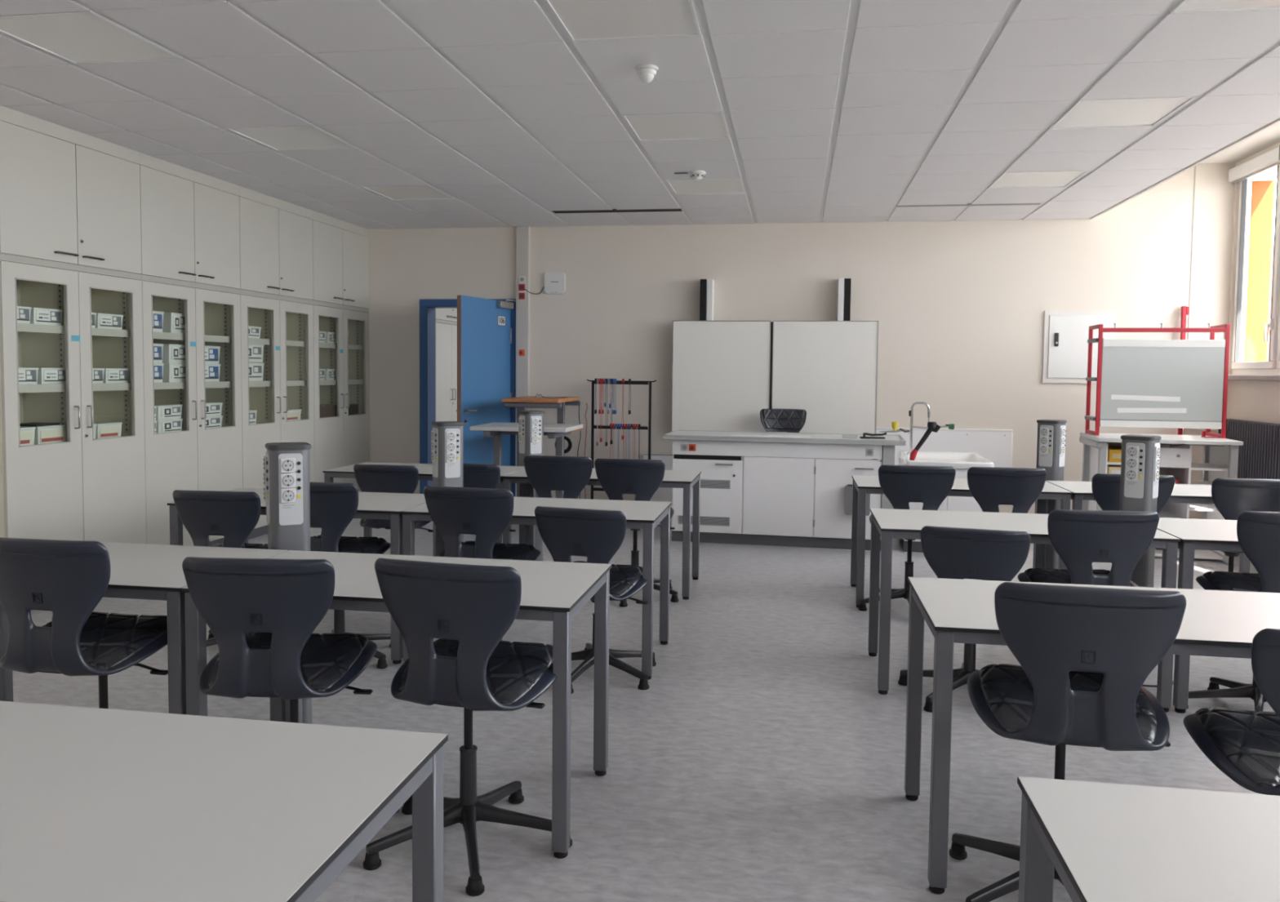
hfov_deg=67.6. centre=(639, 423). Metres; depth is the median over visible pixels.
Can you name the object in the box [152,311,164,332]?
storage box
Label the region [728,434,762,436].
paper sheet
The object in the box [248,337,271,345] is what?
shelf
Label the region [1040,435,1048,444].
socket
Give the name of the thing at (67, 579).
swivel chair
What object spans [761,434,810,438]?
pad
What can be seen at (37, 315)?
storage box
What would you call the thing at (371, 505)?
table
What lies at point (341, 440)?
tall cabinet
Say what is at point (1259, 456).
radiator
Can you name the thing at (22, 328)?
shelf
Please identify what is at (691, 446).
switch
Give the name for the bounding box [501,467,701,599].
table
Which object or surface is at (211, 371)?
storage box
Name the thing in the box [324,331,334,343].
storage box
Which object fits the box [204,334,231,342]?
shelf
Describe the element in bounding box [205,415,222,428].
storage box
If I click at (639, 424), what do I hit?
lead
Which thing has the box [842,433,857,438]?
tray
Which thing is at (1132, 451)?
socket
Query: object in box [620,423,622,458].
lead
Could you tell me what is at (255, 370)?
storage box
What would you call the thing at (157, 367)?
storage box
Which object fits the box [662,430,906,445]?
countertop
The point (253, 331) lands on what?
storage box
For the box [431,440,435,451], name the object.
socket
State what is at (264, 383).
shelf
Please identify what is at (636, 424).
lead
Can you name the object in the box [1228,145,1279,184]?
roller blind
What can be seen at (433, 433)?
socket
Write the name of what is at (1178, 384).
fume hood
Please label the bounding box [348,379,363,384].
shelf
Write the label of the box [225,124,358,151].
recessed light
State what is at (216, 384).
shelf
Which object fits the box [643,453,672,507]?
wall panel
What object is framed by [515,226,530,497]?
duct
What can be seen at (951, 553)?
swivel chair
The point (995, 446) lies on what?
sink
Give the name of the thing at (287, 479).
socket
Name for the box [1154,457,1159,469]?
socket
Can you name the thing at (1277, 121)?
trim
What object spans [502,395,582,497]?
workbench
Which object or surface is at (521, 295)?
socket
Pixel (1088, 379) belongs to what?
bracket
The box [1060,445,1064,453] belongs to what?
socket
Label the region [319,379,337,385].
shelf
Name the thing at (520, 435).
socket
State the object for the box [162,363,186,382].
storage box
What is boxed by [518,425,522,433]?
socket
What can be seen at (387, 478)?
swivel chair
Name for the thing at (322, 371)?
storage box
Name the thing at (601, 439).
lead
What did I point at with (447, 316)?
upper cabinet
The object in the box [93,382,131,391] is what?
shelf
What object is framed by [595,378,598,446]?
lead
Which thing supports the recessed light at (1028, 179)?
in the ceiling at (834, 111)
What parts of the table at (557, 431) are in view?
leg, frame, leg, cable coil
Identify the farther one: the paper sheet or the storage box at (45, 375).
the paper sheet
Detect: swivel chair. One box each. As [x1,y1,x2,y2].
[0,537,168,708]
[172,489,267,646]
[182,556,399,813]
[309,481,391,668]
[353,464,432,532]
[363,557,572,896]
[423,485,541,640]
[463,463,515,532]
[523,455,592,498]
[534,506,656,693]
[594,458,678,607]
[858,465,955,611]
[897,525,1031,712]
[948,582,1186,901]
[967,466,1046,513]
[1017,509,1159,586]
[1091,473,1175,570]
[1182,628,1279,795]
[1187,511,1279,711]
[1211,478,1279,572]
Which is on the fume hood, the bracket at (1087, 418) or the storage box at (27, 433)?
the bracket at (1087, 418)
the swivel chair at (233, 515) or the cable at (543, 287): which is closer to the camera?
the swivel chair at (233, 515)
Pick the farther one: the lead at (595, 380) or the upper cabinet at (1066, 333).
the lead at (595, 380)
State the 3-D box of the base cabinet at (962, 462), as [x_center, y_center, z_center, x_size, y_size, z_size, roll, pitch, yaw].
[2.587,0.655,8.188,0.685,0.755,1.005,1,3,12]
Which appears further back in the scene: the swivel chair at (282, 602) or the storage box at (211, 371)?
the storage box at (211, 371)
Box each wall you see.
[368,163,1235,519]
[1226,142,1279,423]
[1244,180,1274,361]
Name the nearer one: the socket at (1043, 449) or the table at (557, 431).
the socket at (1043, 449)
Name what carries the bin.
attached to the counter at (756, 491)
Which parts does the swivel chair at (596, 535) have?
leg, leg, leg, leg, leg, lever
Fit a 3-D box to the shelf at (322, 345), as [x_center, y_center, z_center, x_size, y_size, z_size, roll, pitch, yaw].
[-3.260,-0.771,9.382,0.361,0.050,0.566,1,3,9]
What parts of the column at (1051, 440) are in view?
panel, panel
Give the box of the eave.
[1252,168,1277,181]
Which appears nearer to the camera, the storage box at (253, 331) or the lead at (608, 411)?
the storage box at (253, 331)
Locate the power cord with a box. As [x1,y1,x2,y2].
[577,405,581,498]
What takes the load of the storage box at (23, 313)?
on the tall cabinet at (84, 487)
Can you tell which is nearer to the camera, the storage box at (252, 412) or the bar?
the storage box at (252, 412)
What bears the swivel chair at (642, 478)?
on the floor
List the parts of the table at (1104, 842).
leg, frame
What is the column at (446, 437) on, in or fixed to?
on the floor
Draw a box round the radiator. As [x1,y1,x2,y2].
[1217,418,1279,479]
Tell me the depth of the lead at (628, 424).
9.47 m
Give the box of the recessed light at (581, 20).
[544,0,701,41]
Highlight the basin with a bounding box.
[898,450,994,468]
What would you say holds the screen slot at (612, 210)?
attached to the ceiling at (834, 111)
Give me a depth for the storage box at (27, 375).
5.76 m
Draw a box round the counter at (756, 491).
[662,430,906,551]
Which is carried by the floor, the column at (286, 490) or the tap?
the column at (286, 490)
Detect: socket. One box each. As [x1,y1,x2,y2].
[262,456,267,471]
[263,471,267,486]
[263,485,267,501]
[280,457,295,472]
[280,472,295,488]
[280,488,295,502]
[431,431,435,440]
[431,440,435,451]
[431,451,435,462]
[446,431,455,441]
[446,441,455,452]
[446,452,455,462]
[518,293,524,299]
[518,417,522,426]
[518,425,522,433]
[518,433,522,441]
[519,284,524,290]
[531,417,538,426]
[531,426,538,434]
[531,434,538,442]
[680,444,688,450]
[866,448,873,456]
[1039,444,1048,453]
[1040,427,1048,436]
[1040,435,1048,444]
[1060,427,1065,436]
[1060,436,1065,445]
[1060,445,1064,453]
[1125,457,1137,469]
[1125,468,1137,480]
[1126,445,1138,457]
[1153,469,1159,481]
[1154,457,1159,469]
[1155,446,1159,457]
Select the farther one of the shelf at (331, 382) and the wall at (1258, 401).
the shelf at (331, 382)
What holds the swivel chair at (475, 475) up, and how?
on the floor
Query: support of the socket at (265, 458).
attached to the column at (286, 490)
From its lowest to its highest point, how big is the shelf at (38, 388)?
0.050 m
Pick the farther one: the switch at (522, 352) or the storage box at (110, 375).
the switch at (522, 352)
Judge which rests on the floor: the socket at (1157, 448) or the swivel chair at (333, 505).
the swivel chair at (333, 505)
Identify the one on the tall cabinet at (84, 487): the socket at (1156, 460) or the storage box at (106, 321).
the storage box at (106, 321)
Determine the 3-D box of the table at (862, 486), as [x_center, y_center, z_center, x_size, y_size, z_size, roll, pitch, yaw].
[2.004,0.758,6.126,1.246,0.760,0.650,1,3,9]
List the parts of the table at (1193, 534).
leg, leg, frame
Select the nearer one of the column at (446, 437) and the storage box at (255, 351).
the column at (446, 437)
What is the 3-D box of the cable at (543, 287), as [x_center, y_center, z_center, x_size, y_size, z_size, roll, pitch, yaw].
[-1.087,-1.382,9.874,0.202,0.084,0.039,0,3,-8]
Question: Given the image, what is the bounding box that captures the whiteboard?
[671,277,878,434]
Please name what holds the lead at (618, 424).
hanging from the rack at (593, 426)
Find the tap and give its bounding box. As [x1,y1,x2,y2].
[879,401,954,454]
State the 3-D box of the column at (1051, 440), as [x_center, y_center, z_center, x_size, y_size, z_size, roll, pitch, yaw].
[2.754,0.551,6.443,0.179,1.155,0.179,-2,4,-44]
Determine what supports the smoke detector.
attached to the ceiling at (834, 111)
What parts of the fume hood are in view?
frame, rail, frame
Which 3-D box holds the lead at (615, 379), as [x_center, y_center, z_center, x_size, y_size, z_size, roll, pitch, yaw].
[-0.243,-0.271,9.469,0.024,0.354,0.014,1,3,9]
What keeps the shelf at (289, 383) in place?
attached to the tall cabinet at (286, 331)
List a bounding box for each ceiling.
[0,0,1279,229]
[1200,122,1279,164]
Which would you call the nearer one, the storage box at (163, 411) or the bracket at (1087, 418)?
the storage box at (163, 411)
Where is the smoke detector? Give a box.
[688,170,706,180]
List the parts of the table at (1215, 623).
leg, leg, frame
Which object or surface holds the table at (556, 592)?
on the floor
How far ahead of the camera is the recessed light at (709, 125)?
5.78 m
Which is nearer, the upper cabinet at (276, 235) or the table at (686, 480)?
the table at (686, 480)
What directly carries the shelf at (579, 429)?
attached to the workbench
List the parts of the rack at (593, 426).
comb rail, comb rail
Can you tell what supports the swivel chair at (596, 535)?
on the floor
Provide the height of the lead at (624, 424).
0.574 m
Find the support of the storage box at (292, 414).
on the tall cabinet at (286, 331)
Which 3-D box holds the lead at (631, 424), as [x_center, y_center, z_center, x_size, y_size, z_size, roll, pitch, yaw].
[-0.085,0.287,9.472,0.024,0.574,0.014,1,3,9]
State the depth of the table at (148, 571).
3.22 m
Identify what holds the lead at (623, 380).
hanging from the rack at (593, 426)
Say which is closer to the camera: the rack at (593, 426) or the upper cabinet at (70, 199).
the upper cabinet at (70, 199)
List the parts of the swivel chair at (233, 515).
leg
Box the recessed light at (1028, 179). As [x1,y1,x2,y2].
[987,170,1088,188]
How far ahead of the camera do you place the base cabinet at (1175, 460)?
7.71 m
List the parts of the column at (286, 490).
panel, panel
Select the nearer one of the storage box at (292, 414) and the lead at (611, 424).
the storage box at (292, 414)
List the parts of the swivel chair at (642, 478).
leg, leg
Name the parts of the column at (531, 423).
panel, panel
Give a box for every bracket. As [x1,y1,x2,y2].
[1084,415,1095,421]
[1085,377,1097,381]
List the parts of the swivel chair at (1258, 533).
leg, leg, leg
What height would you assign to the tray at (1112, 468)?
0.095 m
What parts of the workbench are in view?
leg, frame, leg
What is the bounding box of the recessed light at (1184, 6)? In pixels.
[1169,0,1279,13]
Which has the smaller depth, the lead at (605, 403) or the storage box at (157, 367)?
the storage box at (157, 367)
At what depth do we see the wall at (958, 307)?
9.38 m
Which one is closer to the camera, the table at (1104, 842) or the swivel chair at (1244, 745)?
the table at (1104, 842)
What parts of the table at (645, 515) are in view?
leg, frame, leg, leg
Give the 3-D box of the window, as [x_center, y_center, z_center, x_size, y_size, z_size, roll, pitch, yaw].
[5.320,-1.325,7.956,0.210,1.930,1.790,1,3,9]
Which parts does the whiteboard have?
board panel, panel frame, board panel, panel frame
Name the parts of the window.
sill, handle, sash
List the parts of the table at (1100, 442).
leg, leg, frame, leg, leg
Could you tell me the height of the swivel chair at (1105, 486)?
0.897 m
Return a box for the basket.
[760,408,806,432]
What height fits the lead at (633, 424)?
0.474 m
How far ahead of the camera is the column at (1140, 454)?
4.76 m
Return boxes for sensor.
[635,64,658,83]
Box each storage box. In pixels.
[17,306,31,323]
[18,367,38,384]
[19,422,66,444]
[19,426,35,445]
[30,307,62,325]
[36,367,66,384]
[91,312,96,328]
[92,368,104,383]
[93,422,122,439]
[93,424,96,439]
[94,312,123,329]
[102,368,128,382]
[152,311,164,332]
[153,343,163,363]
[153,363,164,382]
[154,404,182,420]
[154,405,156,420]
[154,420,157,433]
[155,418,182,433]
[162,312,185,333]
[162,344,185,363]
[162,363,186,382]
[204,346,220,364]
[204,364,220,382]
[205,402,222,416]
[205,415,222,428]
[248,325,261,338]
[248,343,264,362]
[248,362,264,381]
[248,409,257,424]
[287,408,302,421]
[319,331,326,342]
[319,368,325,380]
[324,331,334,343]
[324,368,335,380]
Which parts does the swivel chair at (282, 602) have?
lever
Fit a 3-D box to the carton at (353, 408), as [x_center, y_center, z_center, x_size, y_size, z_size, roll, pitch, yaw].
[-3.140,-0.141,9.949,0.253,0.121,0.420,1,3,9]
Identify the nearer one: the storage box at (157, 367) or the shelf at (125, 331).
the shelf at (125, 331)
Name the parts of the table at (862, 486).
leg, leg, frame, leg, leg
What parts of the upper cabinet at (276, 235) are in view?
door, door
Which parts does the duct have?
socket plate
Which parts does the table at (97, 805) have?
frame, leg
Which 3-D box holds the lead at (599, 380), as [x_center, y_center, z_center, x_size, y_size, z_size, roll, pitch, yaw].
[-0.398,-0.274,9.494,0.024,0.354,0.014,1,3,9]
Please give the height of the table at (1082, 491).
0.760 m
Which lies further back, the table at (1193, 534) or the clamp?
the clamp
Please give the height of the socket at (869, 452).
0.060 m
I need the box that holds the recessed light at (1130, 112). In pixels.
[1049,96,1196,129]
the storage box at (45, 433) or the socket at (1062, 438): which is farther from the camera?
the socket at (1062, 438)
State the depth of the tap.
8.28 m
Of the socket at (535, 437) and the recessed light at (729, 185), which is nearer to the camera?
the socket at (535, 437)
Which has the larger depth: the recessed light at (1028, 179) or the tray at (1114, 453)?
the tray at (1114, 453)
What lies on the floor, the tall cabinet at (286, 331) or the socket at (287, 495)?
the tall cabinet at (286, 331)
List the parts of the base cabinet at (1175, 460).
shelf, panel, shelf, shelf, drawer, shelf, shelf, shelf, shelf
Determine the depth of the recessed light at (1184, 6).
3.82 m
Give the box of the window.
[1227,164,1279,381]
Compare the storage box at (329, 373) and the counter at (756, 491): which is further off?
the storage box at (329, 373)
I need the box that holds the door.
[456,295,515,488]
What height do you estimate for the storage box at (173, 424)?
0.105 m
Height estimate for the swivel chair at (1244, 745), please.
0.866 m
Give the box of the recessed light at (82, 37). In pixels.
[0,8,183,64]
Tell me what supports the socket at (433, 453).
attached to the column at (446, 437)
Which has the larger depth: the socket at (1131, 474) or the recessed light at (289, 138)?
the recessed light at (289, 138)
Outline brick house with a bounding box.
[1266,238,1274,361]
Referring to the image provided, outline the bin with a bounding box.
[844,484,870,515]
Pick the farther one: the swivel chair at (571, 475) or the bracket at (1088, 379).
the bracket at (1088, 379)
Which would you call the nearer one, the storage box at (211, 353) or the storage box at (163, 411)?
the storage box at (163, 411)
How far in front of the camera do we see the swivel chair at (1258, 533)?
3.88 m
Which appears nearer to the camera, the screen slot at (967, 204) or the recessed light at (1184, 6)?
the recessed light at (1184, 6)
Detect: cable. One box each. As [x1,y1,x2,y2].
[524,287,543,294]
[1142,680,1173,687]
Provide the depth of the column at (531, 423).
6.94 m
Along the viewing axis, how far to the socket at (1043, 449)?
6.37 m
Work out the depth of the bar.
8.87 m
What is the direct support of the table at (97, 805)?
on the floor
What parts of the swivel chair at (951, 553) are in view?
leg, leg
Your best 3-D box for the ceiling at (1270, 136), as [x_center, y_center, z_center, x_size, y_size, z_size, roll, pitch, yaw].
[3.884,-2.177,2.834,1.221,0.180,12.260,1,3,9]
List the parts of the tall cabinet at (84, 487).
door, shelf rail, handle, handle, door, shelf rail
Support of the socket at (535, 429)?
attached to the column at (531, 423)
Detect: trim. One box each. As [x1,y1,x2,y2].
[1089,117,1279,219]
[1183,165,1195,435]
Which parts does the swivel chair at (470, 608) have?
leg, leg, leg, leg, leg, lever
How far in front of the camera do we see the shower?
7.73 m
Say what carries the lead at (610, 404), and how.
hanging from the rack at (593, 426)
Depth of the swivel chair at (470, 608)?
2.67 m
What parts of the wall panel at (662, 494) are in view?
trim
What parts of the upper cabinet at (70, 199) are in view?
door, handle, handle, door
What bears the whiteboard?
attached to the wall at (958, 307)
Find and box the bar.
[1177,306,1189,435]
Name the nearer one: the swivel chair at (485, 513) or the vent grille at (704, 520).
the swivel chair at (485, 513)
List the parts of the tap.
gas knob, valve arm, water knob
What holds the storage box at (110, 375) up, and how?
on the tall cabinet at (84, 487)
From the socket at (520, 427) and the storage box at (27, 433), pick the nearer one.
the storage box at (27, 433)
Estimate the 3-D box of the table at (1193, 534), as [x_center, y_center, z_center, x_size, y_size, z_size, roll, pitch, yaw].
[2.982,0.867,4.329,1.246,0.760,0.650,1,3,9]
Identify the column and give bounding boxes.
[262,442,311,724]
[431,421,464,556]
[518,410,544,560]
[1032,419,1066,568]
[1119,434,1160,587]
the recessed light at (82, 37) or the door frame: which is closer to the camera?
the recessed light at (82, 37)
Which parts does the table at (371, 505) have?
leg, frame, leg, leg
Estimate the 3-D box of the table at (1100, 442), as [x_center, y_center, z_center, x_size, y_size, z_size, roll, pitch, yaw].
[4.220,0.586,7.861,1.030,0.962,0.760,1,3,14]
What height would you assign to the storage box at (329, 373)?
0.110 m
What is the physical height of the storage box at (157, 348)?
0.140 m
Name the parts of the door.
handle, number plate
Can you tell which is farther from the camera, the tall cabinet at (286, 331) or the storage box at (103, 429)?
the tall cabinet at (286, 331)
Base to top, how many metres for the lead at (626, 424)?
0.474 m
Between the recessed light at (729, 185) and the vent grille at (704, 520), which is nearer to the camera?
the recessed light at (729, 185)
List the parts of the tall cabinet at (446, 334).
door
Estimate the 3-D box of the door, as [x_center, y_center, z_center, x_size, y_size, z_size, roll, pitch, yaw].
[-1.531,-0.177,9.541,0.169,2.165,0.989,2,3,23]
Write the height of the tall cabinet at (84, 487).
2.050 m
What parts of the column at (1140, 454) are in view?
panel, panel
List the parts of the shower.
handle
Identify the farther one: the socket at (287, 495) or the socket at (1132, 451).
the socket at (1132, 451)
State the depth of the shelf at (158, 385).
7.05 m
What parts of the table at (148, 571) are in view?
leg, frame, leg, leg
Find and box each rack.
[586,379,656,501]
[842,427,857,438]
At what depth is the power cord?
9.69 m
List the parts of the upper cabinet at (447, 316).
door, door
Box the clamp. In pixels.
[859,432,886,439]
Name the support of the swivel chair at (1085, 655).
on the floor
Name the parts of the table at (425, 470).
leg, leg, frame, leg, leg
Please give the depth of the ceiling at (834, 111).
5.18 m
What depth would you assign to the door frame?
10.13 m
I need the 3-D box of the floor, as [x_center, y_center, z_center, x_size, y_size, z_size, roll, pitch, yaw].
[0.476,1.197,5.870,9.390,0.120,17.200,1,3,9]
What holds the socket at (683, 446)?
attached to the counter at (756, 491)
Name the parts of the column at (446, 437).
panel, panel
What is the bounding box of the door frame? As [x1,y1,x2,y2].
[419,298,515,497]
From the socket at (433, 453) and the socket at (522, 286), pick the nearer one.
the socket at (433, 453)
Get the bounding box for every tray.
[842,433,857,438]
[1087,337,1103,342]
[1106,464,1120,474]
[1107,446,1121,462]
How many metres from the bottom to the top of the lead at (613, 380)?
0.354 m
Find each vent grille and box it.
[678,515,729,526]
[691,479,730,488]
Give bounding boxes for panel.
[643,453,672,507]
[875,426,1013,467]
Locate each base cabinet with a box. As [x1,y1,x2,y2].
[898,450,994,552]
[1088,443,1229,559]
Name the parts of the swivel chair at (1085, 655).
leg, leg, leg, lever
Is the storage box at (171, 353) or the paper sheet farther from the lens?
the paper sheet
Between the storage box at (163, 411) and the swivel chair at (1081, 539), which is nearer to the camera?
the swivel chair at (1081, 539)
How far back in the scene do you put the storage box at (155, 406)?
6.91 m
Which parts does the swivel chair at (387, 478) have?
lever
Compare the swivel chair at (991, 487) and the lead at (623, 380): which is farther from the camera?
the lead at (623, 380)
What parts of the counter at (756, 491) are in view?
door, handle, door, door, handle, service post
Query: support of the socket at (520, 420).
attached to the column at (531, 423)
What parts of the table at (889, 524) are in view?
leg, leg, frame, leg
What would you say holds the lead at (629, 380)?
hanging from the rack at (593, 426)
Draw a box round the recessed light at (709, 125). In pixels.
[622,111,729,141]
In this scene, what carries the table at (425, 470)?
on the floor
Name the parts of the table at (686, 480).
leg, leg, frame, leg, leg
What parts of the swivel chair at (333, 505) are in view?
leg, leg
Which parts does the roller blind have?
rail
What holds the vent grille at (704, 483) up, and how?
attached to the counter at (756, 491)
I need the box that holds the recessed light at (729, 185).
[665,177,745,195]
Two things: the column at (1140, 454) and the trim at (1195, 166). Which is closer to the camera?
the column at (1140, 454)
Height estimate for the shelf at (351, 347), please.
0.050 m
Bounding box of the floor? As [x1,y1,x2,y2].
[12,517,1274,901]
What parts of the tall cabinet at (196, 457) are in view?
door, shelf rail, handle, handle, door, shelf rail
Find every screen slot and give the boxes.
[551,208,682,213]
[896,203,1040,207]
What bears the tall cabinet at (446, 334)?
on the floor
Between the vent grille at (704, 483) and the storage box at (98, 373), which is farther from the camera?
the vent grille at (704, 483)
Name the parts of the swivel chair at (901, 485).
leg, leg, leg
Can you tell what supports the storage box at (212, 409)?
on the storage box at (215, 421)
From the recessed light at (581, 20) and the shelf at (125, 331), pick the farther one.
the shelf at (125, 331)
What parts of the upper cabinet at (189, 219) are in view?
door, handle, handle, door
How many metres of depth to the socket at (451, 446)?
5.32 m
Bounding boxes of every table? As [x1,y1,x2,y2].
[0,542,288,721]
[0,701,448,901]
[167,488,444,664]
[181,550,612,858]
[322,462,527,544]
[400,497,671,679]
[470,422,582,533]
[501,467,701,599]
[850,475,1072,608]
[867,508,1180,712]
[904,577,1279,893]
[1017,776,1279,901]
[1044,480,1250,573]
[1079,432,1243,565]
[1130,517,1242,713]
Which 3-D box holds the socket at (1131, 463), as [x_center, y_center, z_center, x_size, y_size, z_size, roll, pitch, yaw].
[2.452,0.196,4.768,0.054,0.056,0.012,4,4,44]
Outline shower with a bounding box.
[909,422,941,460]
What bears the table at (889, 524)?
on the floor
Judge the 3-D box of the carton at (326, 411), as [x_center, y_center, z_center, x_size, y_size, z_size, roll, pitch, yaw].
[-3.228,-0.117,9.407,0.253,0.131,0.520,1,3,9]
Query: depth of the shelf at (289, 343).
8.86 m
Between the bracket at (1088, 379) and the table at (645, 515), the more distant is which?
the bracket at (1088, 379)
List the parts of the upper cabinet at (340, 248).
door, door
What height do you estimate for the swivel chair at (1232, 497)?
0.889 m
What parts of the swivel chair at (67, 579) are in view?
lever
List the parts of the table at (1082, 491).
leg, leg, frame, leg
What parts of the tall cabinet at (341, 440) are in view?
door, shelf rail, door, shelf rail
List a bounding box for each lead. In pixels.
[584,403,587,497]
[594,378,596,413]
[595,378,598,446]
[598,378,600,413]
[600,378,602,442]
[604,378,606,407]
[604,378,608,446]
[607,378,609,414]
[608,378,611,408]
[609,423,612,455]
[610,378,613,444]
[612,378,614,414]
[613,378,616,414]
[617,423,619,458]
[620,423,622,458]
[622,378,624,439]
[622,423,625,458]
[625,423,627,458]
[627,423,630,454]
[628,378,631,414]
[630,423,632,458]
[632,423,635,458]
[635,423,637,459]
[638,423,640,459]
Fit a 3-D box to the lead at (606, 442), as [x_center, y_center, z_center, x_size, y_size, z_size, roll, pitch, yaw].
[-0.331,-0.113,9.491,0.024,0.674,0.014,1,3,9]
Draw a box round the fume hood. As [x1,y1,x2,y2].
[1084,323,1230,438]
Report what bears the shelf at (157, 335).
attached to the tall cabinet at (196, 457)
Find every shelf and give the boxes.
[17,323,64,333]
[18,383,66,392]
[91,327,130,337]
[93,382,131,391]
[153,331,185,340]
[154,382,186,389]
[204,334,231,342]
[204,381,232,388]
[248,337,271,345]
[248,380,271,386]
[286,340,306,346]
[286,380,306,386]
[319,342,336,348]
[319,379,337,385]
[348,344,363,350]
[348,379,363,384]
[571,428,582,432]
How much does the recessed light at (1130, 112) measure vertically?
0.010 m
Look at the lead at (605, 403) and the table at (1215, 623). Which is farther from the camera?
the lead at (605, 403)
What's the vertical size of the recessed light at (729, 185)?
0.010 m
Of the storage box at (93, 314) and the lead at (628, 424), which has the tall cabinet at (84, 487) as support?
the storage box at (93, 314)
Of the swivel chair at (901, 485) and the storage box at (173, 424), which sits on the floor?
the swivel chair at (901, 485)
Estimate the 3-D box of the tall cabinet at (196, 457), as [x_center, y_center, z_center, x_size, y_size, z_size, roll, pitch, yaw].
[-3.571,-0.012,7.338,0.458,2.050,1.199,1,3,9]
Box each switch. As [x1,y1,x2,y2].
[519,349,524,355]
[688,444,695,451]
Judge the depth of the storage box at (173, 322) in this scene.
7.10 m
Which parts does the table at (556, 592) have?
leg, leg, frame, leg, leg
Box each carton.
[320,404,336,417]
[348,404,358,415]
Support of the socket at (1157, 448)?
attached to the column at (1140, 454)
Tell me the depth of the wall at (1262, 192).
9.61 m
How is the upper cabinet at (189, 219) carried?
on the tall cabinet at (196, 457)
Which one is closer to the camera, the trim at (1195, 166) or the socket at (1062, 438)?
the socket at (1062, 438)
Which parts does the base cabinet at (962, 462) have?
door, door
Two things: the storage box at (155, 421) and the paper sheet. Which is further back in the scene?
the paper sheet
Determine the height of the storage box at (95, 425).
0.110 m
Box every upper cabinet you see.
[0,105,141,279]
[138,152,239,293]
[238,186,313,304]
[312,210,368,312]
[435,308,457,324]
[1042,311,1115,383]
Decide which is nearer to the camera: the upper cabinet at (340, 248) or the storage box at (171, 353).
the storage box at (171, 353)
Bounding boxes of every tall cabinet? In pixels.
[0,260,146,543]
[138,280,242,546]
[240,294,314,539]
[311,304,369,491]
[435,322,457,421]
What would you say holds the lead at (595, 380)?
hanging from the rack at (593, 426)
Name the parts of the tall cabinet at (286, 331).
door, shelf rail, handle, handle, door, shelf rail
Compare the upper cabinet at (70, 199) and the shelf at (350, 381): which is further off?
the shelf at (350, 381)
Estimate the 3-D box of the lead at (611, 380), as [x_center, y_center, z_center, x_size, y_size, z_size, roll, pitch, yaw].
[-0.281,-0.122,9.483,0.024,0.654,0.014,1,3,9]

